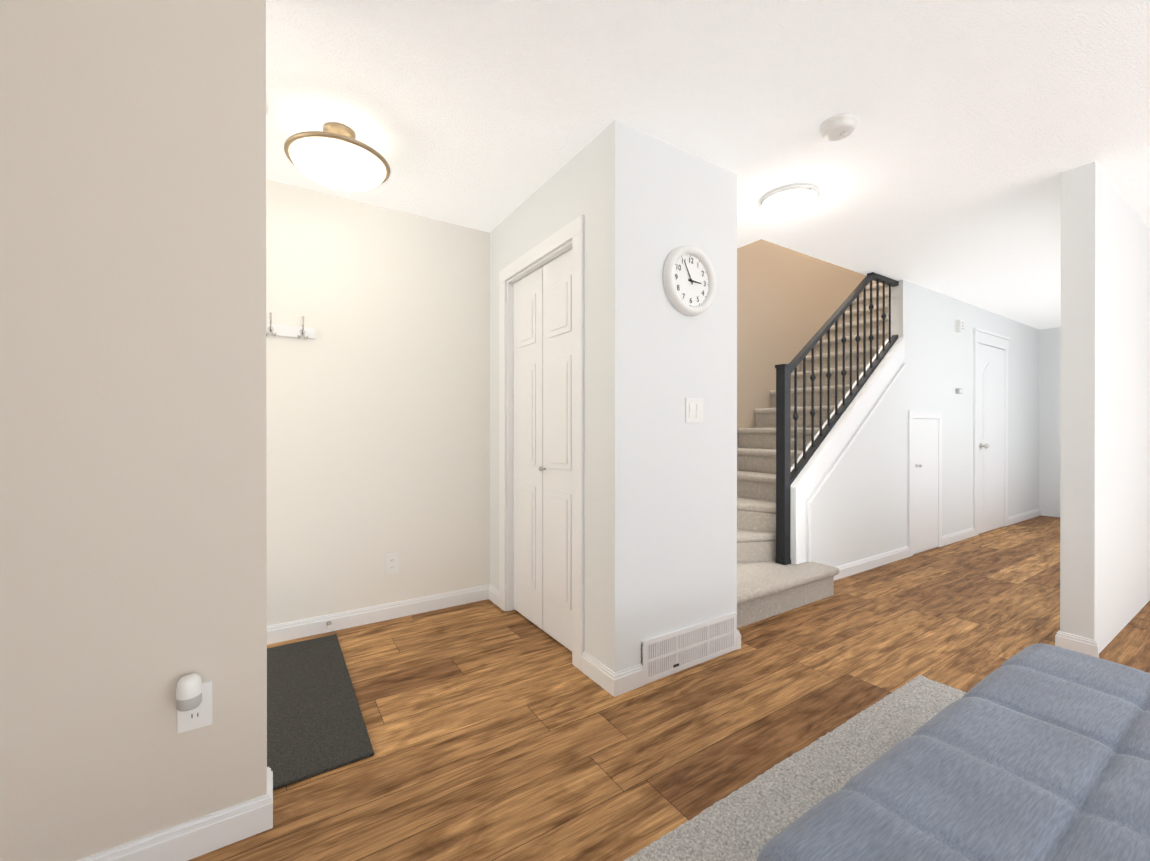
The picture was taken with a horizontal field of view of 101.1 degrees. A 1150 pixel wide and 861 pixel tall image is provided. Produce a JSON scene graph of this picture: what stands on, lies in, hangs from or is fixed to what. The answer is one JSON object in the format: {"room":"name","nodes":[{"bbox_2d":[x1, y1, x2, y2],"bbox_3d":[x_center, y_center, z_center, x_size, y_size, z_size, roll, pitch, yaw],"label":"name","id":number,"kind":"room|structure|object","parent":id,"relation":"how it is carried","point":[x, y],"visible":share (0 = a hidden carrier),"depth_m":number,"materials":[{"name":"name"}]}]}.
{"room":"living room","nodes":[
{"label":"living room","id":0,"kind":"room"},
{"bbox_2d":[0,0,266,860],"bbox_3d":[-1.203,-0.097,1.193,0.710,2.440,0.128,0,0,-33],"label":"wall","id":1,"kind":"structure","parent":0,"point":[133,507],"depth_m":1.18,"materials":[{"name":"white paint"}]},
{"bbox_2d":[76,780,272,860],"bbox_3d":[-1.099,1.077,1.187,0.575,0.092,0.015,0,0,-33],"label":"baseboard","id":2,"kind":"structure","parent":1,"relation":"attached to","point":[210,832],"depth_m":1.25,"materials":[{"name":"white wood"}]},
{"bbox_2d":[176,673,202,711],"bbox_3d":[-0.994,0.671,1.219,0.054,0.078,0.060,0,0,-33],"label":"air freshener","id":3,"kind":"object","parent":1,"relation":"attached to","point":[189,687],"visible":0.98,"depth_m":1.20,"materials":[{"name":"white plastic"}]},
{"bbox_2d":[267,767,272,783],"bbox_3d":[-1.228,1.077,1.250,0.725,0.092,0.040,0,0,-33],"label":"baseboard","id":4,"kind":"structure","parent":1,"relation":"attached to","point":[269,773],"depth_m":1.43,"materials":[{"name":"white wood"}]},
{"bbox_2d":[266,179,869,625],"bbox_3d":[1.183,-1.533,4.350,10.540,5.300,0.120,0,0,-33],"label":"wall","id":5,"kind":"structure","parent":0,"point":[378,414],"depth_m":2.81,"materials":[{"name":"white paint"}]},
{"bbox_2d":[266,312,314,338],"bbox_3d":[-1.648,-0.548,2.418,0.565,0.119,0.074,0,0,-33],"label":"hook rail","id":6,"kind":"object","parent":5,"relation":"attached to","point":[274,330],"visible":0.42,"depth_m":2.52,"materials":[{"name":"white wood"}]},
{"bbox_2d":[267,584,495,644],"bbox_3d":[-1.839,1.075,2.334,3.030,0.092,0.015,0,0,-33],"label":"baseboard","id":7,"kind":"structure","parent":5,"relation":"attached to","point":[297,629],"depth_m":2.76,"materials":[{"name":"white wood"}]},
{"bbox_2d":[326,621,331,629],"bbox_3d":[-1.348,1.070,2.597,0.024,0.024,0.072,0,0,-33],"label":"doorstop","id":8,"kind":"object","parent":7,"relation":"attached to","point":[328,623],"visible":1,"depth_m":2.59,"materials":[{"name":"silver metal"}]},
{"bbox_2d":[386,553,397,574],"bbox_3d":[-1.090,0.795,2.818,0.072,0.116,0.008,0,0,-33],"label":"outlet","id":9,"kind":"object","parent":5,"relation":"attached to","point":[391,563],"visible":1,"depth_m":2.81,"materials":[{"name":"white plastic"}]},
{"bbox_2d":[188,515,1149,860],"bbox_3d":[3.196,1.173,1.222,10.540,0.100,7.570,0,0,-33],"label":"floor","id":10,"kind":"structure","parent":0,"point":[496,733],"depth_m":1.92,"materials":[{"name":"brown wood"}]},
{"bbox_2d":[267,634,373,789],"bbox_3d":[-1.357,1.114,1.871,0.860,0.014,1.125,0,0,-33],"label":"doormat","id":11,"kind":"object","parent":10,"relation":"on","point":[315,724],"visible":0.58,"depth_m":1.85,"materials":[{"name":"grey fabric"}]},
{"bbox_2d":[499,215,583,670],"bbox_3d":[-0.189,0.058,2.617,0.086,2.125,0.940,0,0,-33],"label":"door frame","id":12,"kind":"structure","parent":10,"relation":"on","point":[573,231],"depth_m":2.43,"materials":[{"name":"white wood"}]},
{"bbox_2d":[490,120,736,671],"bbox_3d":[0.133,-0.100,2.796,0.790,2.440,1.365,0,0,-33],"label":"wall block","id":13,"kind":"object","parent":10,"relation":"on","point":[660,515],"visible":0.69,"depth_m":2.17,"materials":[{"name":"white paint"}]},
{"bbox_2d":[513,249,571,650],"bbox_3d":[-0.185,0.099,2.619,0.069,2.018,0.752,0,0,-33],"label":"bifold closet door","id":14,"kind":"structure","parent":13,"relation":"attached to","point":[542,415],"depth_m":2.60,"materials":[{"name":"white wood"}]},
{"bbox_2d":[641,612,736,684],"bbox_3d":[0.559,1.024,2.252,0.623,0.190,0.014,0,0,-33],"label":"air vent grille","id":15,"kind":"object","parent":13,"relation":"attached to","point":[669,653],"visible":1,"depth_m":2.23,"materials":[{"name":"white metal"}]},
{"bbox_2d":[663,246,715,315],"bbox_3d":[0.546,-0.704,2.222,0.322,0.322,0.043,0,0,-33],"label":"wall clock","id":16,"kind":"object","parent":13,"relation":"attached to","point":[689,280],"visible":1,"depth_m":2.21,"materials":[{"name":"white plastic"}]},
{"bbox_2d":[685,398,702,422],"bbox_3d":[0.573,-0.095,2.261,0.116,0.116,0.011,0,0,-33],"label":"switch plate","id":17,"kind":"object","parent":13,"relation":"attached to","point":[693,410],"visible":1,"depth_m":2.26,"materials":[{"name":"white plastic"}]},
{"bbox_2d":[624,675,965,860],"bbox_3d":[1.046,1.101,0.313,2.800,0.046,2.525,0,0,-33],"label":"shag rug","id":18,"kind":"object","parent":10,"relation":"on","point":[749,821],"visible":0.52,"depth_m":1.46,"materials":[{"name":"grey carpet"}]},
{"bbox_2d":[756,643,1149,860],"bbox_3d":[1.328,0.886,0.586,1.534,0.380,1.524,0,0,-33],"label":"sofa","id":19,"kind":"object","parent":18,"relation":"on","point":[1037,752],"visible":1,"depth_m":0.94,"materials":[{"name":"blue fabric"}]},
{"bbox_2d":[737,283,887,627],"bbox_3d":[2.230,-0.308,4.215,4.267,2.850,1.237,0,0,-33],"label":"staircase","id":20,"kind":"object","parent":10,"relation":"on","point":[767,586],"visible":0.29,"depth_m":3.78,"materials":[{"name":"beige carpet"}]},
{"bbox_2d":[775,272,898,564],"bbox_3d":[2.131,-0.194,3.737,1.686,2.242,0.079,0,0,-33],"label":"stair railing","id":21,"kind":"object","parent":20,"relation":"attached to","point":[786,476],"visible":0.98,"depth_m":3.49,"materials":[{"name":"black metal"}]},
{"bbox_2d":[266,0,1149,329],"bbox_3d":[3.196,-1.467,1.216,10.540,0.300,7.570,0,0,-33],"label":"ceiling","id":22,"kind":"structure","parent":0,"point":[964,144],"depth_m":1.92,"materials":[{"name":"white paint"}]},
{"bbox_2d":[284,122,390,190],"bbox_3d":[-1.039,-1.209,2.087,0.420,0.220,0.420,0,0,-33],"label":"ceiling light","id":23,"kind":"object","parent":22,"relation":"hanging from","point":[335,155],"visible":1,"depth_m":2.00,"materials":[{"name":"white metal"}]},
{"bbox_2d":[760,184,818,219],"bbox_3d":[1.213,-1.268,2.680,0.304,0.104,0.304,0,0,-33],"label":"flush-mount dome light","id":24,"kind":"object","parent":22,"relation":"attached to","point":[789,202],"visible":1,"depth_m":2.60,"materials":[{"name":"white glass"}]},
{"bbox_2d":[820,113,857,140],"bbox_3d":[1.134,-1.294,2.036,0.144,0.050,0.144,0,0,-33],"label":"smoke detector","id":25,"kind":"object","parent":22,"relation":"attached to","point":[838,127],"visible":1,"depth_m":2.00,"materials":[{"name":"white plastic"}]},
{"bbox_2d":[790,280,1038,566],"bbox_3d":[3.831,-0.104,4.830,5.568,2.440,0.120,0,0,-33],"label":"wall","id":26,"kind":"structure","parent":0,"point":[859,507],"depth_m":4.36,"materials":[{"name":"white paint"}]},
{"bbox_2d":[791,337,904,564],"bbox_3d":[2.167,0.101,3.757,1.608,1.834,0.152,0,0,-33],"label":"trim","id":27,"kind":"structure","parent":26,"relation":"attached to","point":[815,468],"depth_m":3.57,"materials":[{"name":"white wood"}]},
{"bbox_2d":[834,546,908,580],"bbox_3d":[2.325,1.072,3.784,1.495,0.092,0.015,0,0,-33],"label":"baseboard","id":28,"kind":"structure","parent":26,"relation":"attached to","point":[855,567],"depth_m":3.82,"materials":[{"name":"white wood"}]},
{"bbox_2d":[908,410,941,556],"bbox_3d":[3.240,0.469,4.371,0.680,1.295,0.016,0,0,-33],"label":"door frame","id":29,"kind":"structure","parent":26,"relation":"attached to","point":[911,414],"depth_m":4.22,"materials":[{"name":"white wood"}]},
{"bbox_2d":[913,419,937,553],"bbox_3d":[3.252,0.498,4.352,0.536,1.208,0.058,0,0,-33],"label":"door","id":30,"kind":"structure","parent":26,"relation":"in","point":[925,484],"depth_m":4.36,"materials":[{"name":"white wood"}]},
{"bbox_2d":[942,527,974,545],"bbox_3d":[3.875,1.070,4.780,0.830,0.092,0.015,0,0,-33],"label":"baseboard","id":31,"kind":"structure","parent":26,"relation":"attached to","point":[951,538],"depth_m":4.76,"materials":[{"name":"white wood"}]},
{"bbox_2d":[956,388,961,393],"bbox_3d":[3.873,-0.397,4.766,0.075,0.055,0.032,0,0,-33],"label":"thermostat","id":32,"kind":"object","parent":26,"relation":"attached to","point":[958,390],"visible":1,"depth_m":4.75,"materials":[{"name":"grey plastic"}]},
{"bbox_2d":[956,320,963,332],"bbox_3d":[3.876,-1.049,4.761,0.075,0.120,0.040,0,0,-33],"label":"door chime","id":33,"kind":"object","parent":26,"relation":"attached to","point":[959,326],"visible":1,"depth_m":4.75,"materials":[{"name":"white plastic"}]},
{"bbox_2d":[973,328,1009,535],"bbox_3d":[4.646,0.018,5.264,1.040,2.195,0.032,0,0,-33],"label":"door frame","id":34,"kind":"structure","parent":26,"relation":"attached to","point":[980,336],"depth_m":5.04,"materials":[{"name":"white wood"}]},
{"bbox_2d":[979,344,1004,532],"bbox_3d":[4.659,0.086,5.242,0.806,2.033,0.081,0,0,-33],"label":"hall door","id":35,"kind":"structure","parent":26,"relation":"in","point":[991,429],"depth_m":5.24,"materials":[{"name":"white wood"}]},
{"bbox_2d":[1008,508,1040,524],"bbox_3d":[5.583,1.068,5.877,1.250,0.092,0.015,0,0,-33],"label":"baseboard","id":36,"kind":"structure","parent":26,"relation":"attached to","point":[1020,517],"depth_m":5.85,"materials":[{"name":"white wood"}]},
{"bbox_2d":[1039,327,1060,516],"bbox_3d":[7.612,-0.103,3.985,0.120,2.440,7.450,0,0,-33],"label":"wall","id":37,"kind":"structure","parent":0,"point":[1049,407],"depth_m":6.14,"materials":[{"name":"white paint"}]},
{"bbox_2d":[1060,161,1149,652],"bbox_3d":[4.713,-0.102,3.780,5.220,2.440,0.120,0,0,-33],"label":"wall","id":38,"kind":"structure","parent":0,"point":[1105,445],"depth_m":2.42,"materials":[{"name":"white paint"}]},
{"bbox_2d":[1055,630,1091,650],"bbox_3d":[4.624,1.072,3.794,5.115,0.092,0.035,0,0,-33],"label":"baseboard","id":39,"kind":"structure","parent":38,"relation":"attached to","point":[1062,639],"depth_m":2.39,"materials":[{"name":"white wood"}]}
]}

